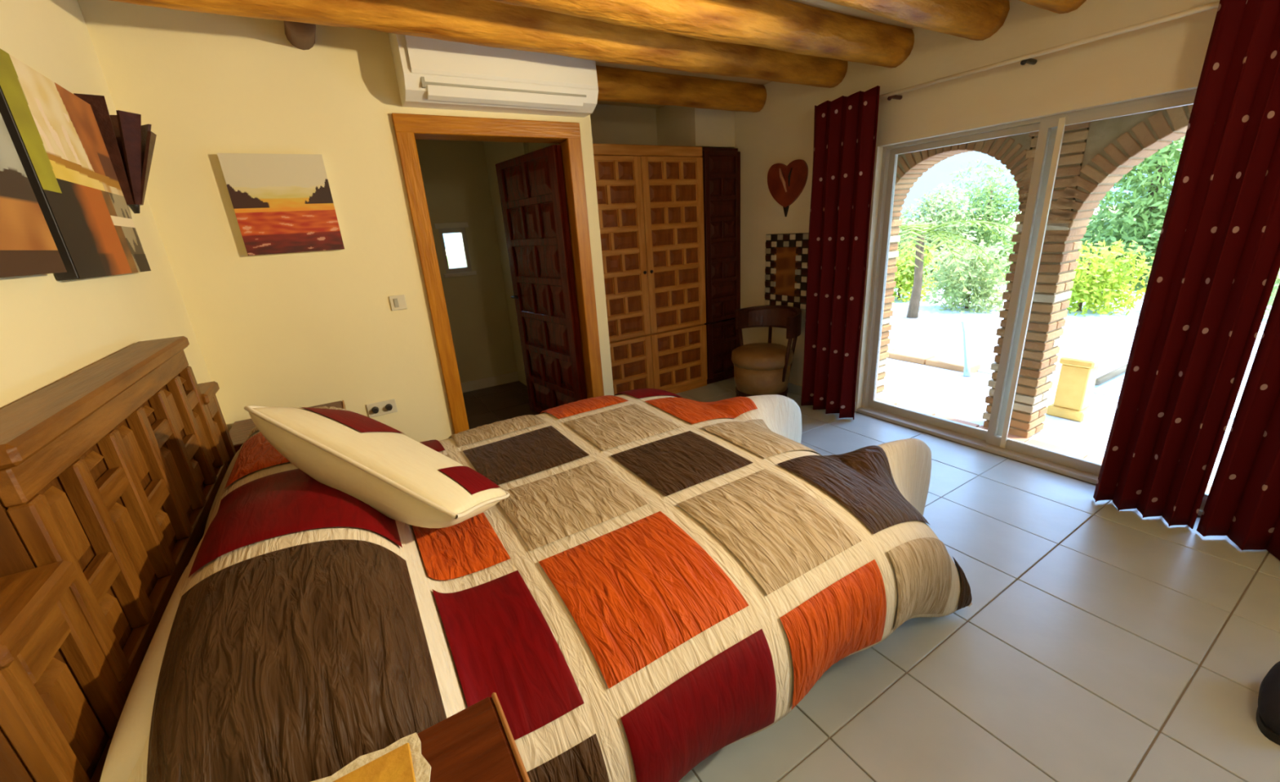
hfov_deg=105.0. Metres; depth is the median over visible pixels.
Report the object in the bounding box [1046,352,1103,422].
stone plinth
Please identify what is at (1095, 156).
wall
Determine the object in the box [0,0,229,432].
wall
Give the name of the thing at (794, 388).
baseboard
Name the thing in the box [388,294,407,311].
light switch
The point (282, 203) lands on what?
picture
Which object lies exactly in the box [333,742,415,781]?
placemat
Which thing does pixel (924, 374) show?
terrace
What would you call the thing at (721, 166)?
door
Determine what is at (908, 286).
shrub
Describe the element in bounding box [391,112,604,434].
door frame
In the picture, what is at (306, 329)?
wall
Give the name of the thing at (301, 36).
stub
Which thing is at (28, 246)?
picture
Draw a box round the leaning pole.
[961,320,970,376]
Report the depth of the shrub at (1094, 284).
6.40 m
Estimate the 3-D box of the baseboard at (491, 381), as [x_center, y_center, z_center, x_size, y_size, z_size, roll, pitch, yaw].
[-2.045,0.033,4.800,1.760,0.100,0.015,-14,21,-29]
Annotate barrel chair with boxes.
[731,305,801,396]
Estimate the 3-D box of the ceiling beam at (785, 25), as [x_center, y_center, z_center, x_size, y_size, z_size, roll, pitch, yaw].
[-0.054,-1.673,2.065,3.830,0.224,0.225,-14,21,-29]
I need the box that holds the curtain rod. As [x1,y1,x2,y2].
[879,0,1219,100]
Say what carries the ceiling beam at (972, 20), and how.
attached to the ceiling
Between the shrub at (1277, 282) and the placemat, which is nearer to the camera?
the placemat
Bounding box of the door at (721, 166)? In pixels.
[701,146,740,384]
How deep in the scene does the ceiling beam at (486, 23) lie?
2.25 m
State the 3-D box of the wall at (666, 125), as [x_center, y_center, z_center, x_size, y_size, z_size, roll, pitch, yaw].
[0.008,-1.287,4.382,1.650,2.600,0.640,-14,21,-29]
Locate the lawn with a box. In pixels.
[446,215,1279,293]
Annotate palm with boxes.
[897,220,1016,318]
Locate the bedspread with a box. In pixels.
[127,388,972,781]
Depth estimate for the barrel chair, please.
3.96 m
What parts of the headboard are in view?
rail, panel, panel, panel, rail, rail, rail, rail, panel, panel, panel, panel, rail, rail, panel, rail, panel, panel, panel, rail, rail, panel, panel, rail, panel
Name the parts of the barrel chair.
post, seat, backrest, post, post, post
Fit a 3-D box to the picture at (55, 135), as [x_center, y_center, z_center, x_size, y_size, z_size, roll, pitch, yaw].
[-1.662,-0.618,1.445,0.043,0.540,0.640,-14,21,-29]
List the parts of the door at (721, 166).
panel, panel, panel, panel, panel, panel, door, door, rail, panel, panel, rail, rail, panel, rail, rail, panel, rail, rail, panel, rail, rail, rail, rail, rail, rail, panel, panel, panel, panel, panel, panel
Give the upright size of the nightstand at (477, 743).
0.736 m
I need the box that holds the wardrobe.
[592,143,707,395]
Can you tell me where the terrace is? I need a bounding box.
[875,281,1271,493]
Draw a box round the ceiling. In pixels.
[595,0,915,108]
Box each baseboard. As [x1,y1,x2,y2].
[460,371,519,392]
[787,382,856,411]
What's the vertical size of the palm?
1.313 m
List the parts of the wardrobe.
panel, panel, panel, panel, panel, panel, rail, panel, rail, panel, panel, rail, rail, door, panel, rail, rail, panel, panel, rail, rail, panel, panel, rail, rail, rail, panel, panel, door, rail, panel, panel, panel, panel, panel, panel, cornice, panel, panel, panel, panel, panel, panel, panel, panel, panel, panel, panel, rail, panel, rail, door, rail, panel, rail, rail, panel, door, rail, rail, panel, rail, rail, panel, rail, rail, rail, panel, rail, panel, panel, panel, panel, panel, panel, panel, panel, panel, panel, panel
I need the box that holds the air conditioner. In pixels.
[387,32,598,117]
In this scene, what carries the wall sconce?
attached to the wall at (51, 330)
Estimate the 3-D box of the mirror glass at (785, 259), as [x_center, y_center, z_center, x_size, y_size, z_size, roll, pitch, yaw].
[1.210,-0.993,4.078,0.006,0.390,0.250,-14,21,-29]
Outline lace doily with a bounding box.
[311,732,431,781]
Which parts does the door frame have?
head casing, casing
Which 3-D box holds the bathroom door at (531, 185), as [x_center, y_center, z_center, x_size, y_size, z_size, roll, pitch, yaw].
[-0.753,-0.687,3.683,0.108,1.973,0.860,-18,23,-36]
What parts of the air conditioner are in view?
panel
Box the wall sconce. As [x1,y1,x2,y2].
[73,93,156,213]
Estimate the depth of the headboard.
0.92 m
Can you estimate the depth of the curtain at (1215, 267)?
2.01 m
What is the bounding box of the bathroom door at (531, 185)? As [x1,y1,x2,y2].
[495,144,586,413]
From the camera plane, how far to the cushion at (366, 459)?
1.28 m
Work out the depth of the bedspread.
1.22 m
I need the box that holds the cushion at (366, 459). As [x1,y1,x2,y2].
[244,405,510,528]
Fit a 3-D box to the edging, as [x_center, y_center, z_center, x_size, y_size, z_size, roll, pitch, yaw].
[4.532,-0.271,4.441,1.900,0.056,0.056,-14,21,-28]
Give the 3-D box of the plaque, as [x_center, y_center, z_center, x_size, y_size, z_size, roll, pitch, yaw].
[1.147,-1.595,3.889,0.059,0.408,0.399,-14,21,-29]
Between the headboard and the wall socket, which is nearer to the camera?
the headboard
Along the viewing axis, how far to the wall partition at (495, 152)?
4.61 m
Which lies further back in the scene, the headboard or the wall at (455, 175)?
the wall at (455, 175)
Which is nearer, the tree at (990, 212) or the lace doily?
the lace doily
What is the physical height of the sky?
52.268 m
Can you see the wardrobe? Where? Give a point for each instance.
(651, 197)
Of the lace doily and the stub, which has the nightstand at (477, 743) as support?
the lace doily
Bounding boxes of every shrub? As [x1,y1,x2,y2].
[891,240,941,302]
[922,231,1011,313]
[1066,239,1154,316]
[1263,270,1279,317]
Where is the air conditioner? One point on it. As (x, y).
(431, 73)
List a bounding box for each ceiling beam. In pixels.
[110,0,847,88]
[490,0,914,67]
[595,65,766,112]
[822,0,1009,40]
[1018,0,1086,13]
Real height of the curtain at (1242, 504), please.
2.177 m
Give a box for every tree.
[896,182,982,285]
[944,159,1021,276]
[1077,136,1185,287]
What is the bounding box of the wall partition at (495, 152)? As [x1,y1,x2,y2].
[483,141,559,386]
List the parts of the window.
head trim, sill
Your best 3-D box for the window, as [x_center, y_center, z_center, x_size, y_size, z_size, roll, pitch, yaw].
[-1.752,-1.337,4.645,0.300,0.485,0.135,-14,21,-29]
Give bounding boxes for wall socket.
[365,399,397,417]
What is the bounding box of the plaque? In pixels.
[767,159,808,217]
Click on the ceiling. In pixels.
(822, 4)
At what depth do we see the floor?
1.65 m
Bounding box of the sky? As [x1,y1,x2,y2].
[442,141,1175,248]
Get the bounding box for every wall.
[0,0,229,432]
[77,0,613,442]
[415,139,516,382]
[590,103,734,147]
[732,0,1219,411]
[875,104,1192,438]
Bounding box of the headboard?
[0,336,235,781]
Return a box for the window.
[434,222,476,277]
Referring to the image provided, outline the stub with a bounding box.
[284,20,315,49]
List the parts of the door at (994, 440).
pane, pane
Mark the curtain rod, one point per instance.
(1024, 59)
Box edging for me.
[1094,364,1127,385]
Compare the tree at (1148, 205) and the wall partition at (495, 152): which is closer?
the wall partition at (495, 152)
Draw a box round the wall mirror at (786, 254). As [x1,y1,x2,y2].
[764,232,808,310]
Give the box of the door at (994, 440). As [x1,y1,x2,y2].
[856,88,1208,515]
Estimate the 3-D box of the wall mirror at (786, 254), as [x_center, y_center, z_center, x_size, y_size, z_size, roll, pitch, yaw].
[1.213,-0.994,4.080,0.024,0.600,0.460,-14,21,-29]
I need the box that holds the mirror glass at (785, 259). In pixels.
[773,247,798,296]
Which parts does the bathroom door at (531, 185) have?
door handle, panel, panel, rail, panel, panel, rail, panel, rail, panel, panel, rail, panel, rail, panel, panel, rail, rail, panel, panel, panel, rail, panel, panel, panel, panel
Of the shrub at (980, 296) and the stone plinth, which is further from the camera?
the shrub at (980, 296)
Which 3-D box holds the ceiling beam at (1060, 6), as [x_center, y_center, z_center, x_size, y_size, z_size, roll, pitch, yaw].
[0.391,-1.481,1.371,3.830,0.224,0.229,-14,21,-29]
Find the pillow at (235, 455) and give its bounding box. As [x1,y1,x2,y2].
[204,449,239,533]
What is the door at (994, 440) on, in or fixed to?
in the wall at (1167, 57)
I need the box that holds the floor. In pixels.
[462,377,1279,781]
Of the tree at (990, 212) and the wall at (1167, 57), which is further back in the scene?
the tree at (990, 212)
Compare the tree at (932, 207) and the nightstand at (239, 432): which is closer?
the nightstand at (239, 432)
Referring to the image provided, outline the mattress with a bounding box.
[99,565,187,781]
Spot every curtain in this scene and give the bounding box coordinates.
[800,85,879,419]
[1093,0,1279,528]
[1196,283,1279,560]
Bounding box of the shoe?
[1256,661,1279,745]
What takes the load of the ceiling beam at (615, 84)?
attached to the ceiling
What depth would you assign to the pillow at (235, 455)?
1.53 m
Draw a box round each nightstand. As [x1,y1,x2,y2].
[229,400,345,453]
[417,692,530,781]
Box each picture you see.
[0,48,151,280]
[0,112,66,277]
[217,152,344,255]
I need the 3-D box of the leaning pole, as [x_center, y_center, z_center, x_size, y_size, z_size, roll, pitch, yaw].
[3.019,-0.392,4.561,0.058,0.454,0.402,2,19,18]

